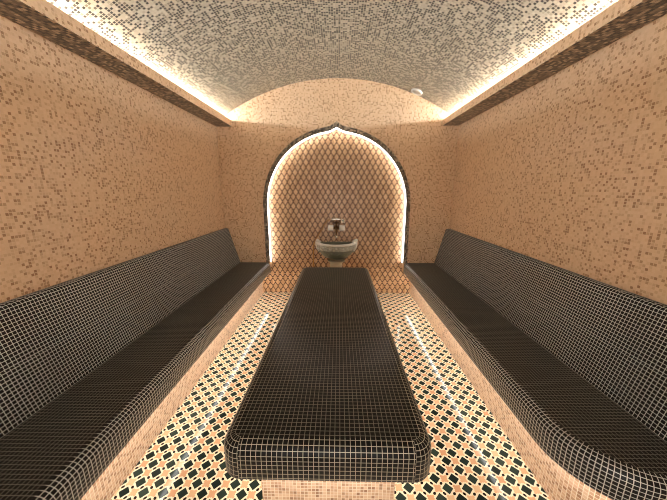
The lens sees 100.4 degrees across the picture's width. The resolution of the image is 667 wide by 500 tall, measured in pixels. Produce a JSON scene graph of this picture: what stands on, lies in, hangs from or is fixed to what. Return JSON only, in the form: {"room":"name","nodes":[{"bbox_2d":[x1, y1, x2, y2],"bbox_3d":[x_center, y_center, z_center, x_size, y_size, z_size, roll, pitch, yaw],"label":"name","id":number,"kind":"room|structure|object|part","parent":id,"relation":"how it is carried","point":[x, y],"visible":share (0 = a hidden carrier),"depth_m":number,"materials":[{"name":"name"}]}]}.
{"room":"spa","nodes":[
{"label":"spa","id":0,"kind":"room"},
{"bbox_2d":[0,15,224,302],"bbox_3d":[-1.637,0.007,1.497,0.120,2.355,4.860,0,12,1],"label":"wall","id":1,"kind":"structure","parent":0,"point":[99,170],"depth_m":1.75,"materials":[{"name":"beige tile"}]},
{"bbox_2d":[0,0,231,126],"bbox_3d":[-1.474,-1.144,1.246,0.205,0.090,4.860,0,12,1],"label":"trim","id":2,"kind":"structure","parent":1,"relation":"attached to","point":[41,17],"depth_m":1.68,"materials":[{"name":"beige tile"}]},
{"bbox_2d":[111,292,550,499],"bbox_3d":[-0.007,1.157,1.749,3.140,0.001,4.930,0,12,1],"label":"floor","id":3,"kind":"structure","parent":0,"point":[473,458],"depth_m":1.75,"materials":[{"name":"tile"}]},
{"bbox_2d":[0,228,270,499],"bbox_3d":[-1.258,0.569,2.162,0.618,0.975,3.783,0,12,1],"label":"tiled bench","id":4,"kind":"object","parent":3,"relation":"on","point":[94,366],"visible":1,"depth_m":1.55,"materials":[{"name":"black tile"}]},
{"bbox_3d":[-1.472,0.332,2.123,0.188,0.495,3.768,0,12,1],"label":"backrest","id":5,"kind":"part","parent":4,"relation":"part of","materials":[{"name":"black tile"}]},
{"bbox_2d":[224,267,430,499],"bbox_3d":[-0.003,0.748,2.507,0.896,0.480,2.735,0,12,1],"label":"platform","id":6,"kind":"object","parent":3,"relation":"on","point":[329,410],"visible":1,"depth_m":1.34,"materials":[{"name":"black tile"}]},
{"bbox_2d":[315,239,357,266],"bbox_3d":[0.038,0.265,3.930,0.610,0.824,0.288,0,12,1],"label":"stone basin","id":7,"kind":"object","parent":3,"relation":"on","point":[336,252],"visible":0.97,"depth_m":3.84,"materials":[{"name":"grey stone"}]},
{"bbox_3d":[0.039,0.039,3.897,0.516,0.230,0.258,0,12,1],"label":"bowl","id":8,"kind":"part","parent":7,"relation":"part of","materials":[{"name":"grey stone"}]},
{"bbox_3d":[0.041,-0.043,4.003,0.524,0.155,0.016,0,12,1],"label":"plate","id":9,"kind":"part","parent":7,"relation":"part of","materials":[{"name":"grey stone"}]},
{"bbox_2d":[403,229,666,499],"bbox_3d":[1.277,0.504,2.462,0.605,0.975,3.070,0,12,1],"label":"tiled bench","id":10,"kind":"object","parent":3,"relation":"on","point":[571,366],"visible":1,"depth_m":1.53,"materials":[{"name":"black tile"}]},
{"bbox_3d":[1.492,0.270,2.409,0.175,0.495,3.068,0,12,1],"label":"backrest","id":11,"kind":"part","parent":10,"relation":"part of","materials":[{"name":"black tile"}]},
{"bbox_2d":[47,0,617,115],"bbox_3d":[-0.007,-1.389,1.163,3.140,0.515,4.860,0,12,1],"label":"ceiling","id":12,"kind":"structure","parent":0,"point":[226,54],"depth_m":2.24,"materials":[{"name":"beige tile"}]},
{"bbox_2d":[411,88,422,95],"bbox_3d":[1.022,-1.936,3.404,0.139,0.072,0.145,-1,12,-4],"label":"ceiling vent","id":13,"kind":"object","parent":12,"relation":"in","point":[415,91],"visible":1,"depth_m":3.39,"materials":[{"name":"white plastic"}]},
{"bbox_2d":[216,78,458,294],"bbox_3d":[0.041,-0.758,3.821,3.140,2.870,0.070,0,12,1],"label":"wall","id":14,"kind":"structure","parent":0,"point":[411,126],"depth_m":3.64,"materials":[{"name":"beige tile"}]},
{"bbox_2d":[263,129,409,292],"bbox_3d":[0.042,-0.556,3.951,2.300,2.420,0.100,0,12,1],"label":"wall niche","id":15,"kind":"object","parent":14,"relation":"in","point":[336,173],"visible":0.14,"depth_m":3.90,"materials":[{"name":"tile"}]},
{"bbox_2d":[328,220,344,237],"bbox_3d":[0.039,-0.296,3.864,0.244,0.236,0.186,0,12,1],"label":"mixer tap","id":16,"kind":"object","parent":15,"relation":"attached to","point":[330,227],"visible":1,"depth_m":3.85,"materials":[{"name":"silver metal"}]},
{"bbox_2d":[313,218,345,266],"bbox_3d":[-0.065,-0.032,3.958,0.471,0.847,0.076,1,12,7],"label":"handset","id":17,"kind":"object","parent":16,"relation":"on","point":[342,220],"visible":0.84,"depth_m":3.86,"materials":[{"name":"silver metal"}]},
{"bbox_3d":[-0.039,-0.307,3.863,0.088,0.088,0.048,0,12,1],"label":"knob","id":18,"kind":"part","parent":16,"relation":"part of","materials":[{"name":"white ceramic"}]},
{"bbox_3d":[0.117,-0.306,3.860,0.088,0.088,0.048,0,12,1],"label":"knob","id":19,"kind":"part","parent":16,"relation":"part of","materials":[{"name":"white ceramic"}]},
{"bbox_2d":[263,121,409,262],"bbox_3d":[0.040,-0.739,3.792,2.010,1.885,0.038,0,12,1],"label":"trim","id":20,"kind":"structure","parent":14,"relation":"attached to","point":[381,144],"depth_m":3.71,"materials":[{"name":"brown tile"}]},
{"bbox_2d":[450,14,666,304],"bbox_3d":[1.622,0.020,1.435,0.120,2.355,4.860,0,12,1],"label":"wall","id":21,"kind":"structure","parent":0,"point":[568,171],"depth_m":1.73,"materials":[{"name":"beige tile"}]},
{"bbox_2d":[443,0,666,125],"bbox_3d":[1.460,-1.132,1.190,0.205,0.090,4.860,0,12,1],"label":"trim","id":22,"kind":"structure","parent":21,"relation":"attached to","point":[623,17],"depth_m":1.67,"materials":[{"name":"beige tile"}]}
]}

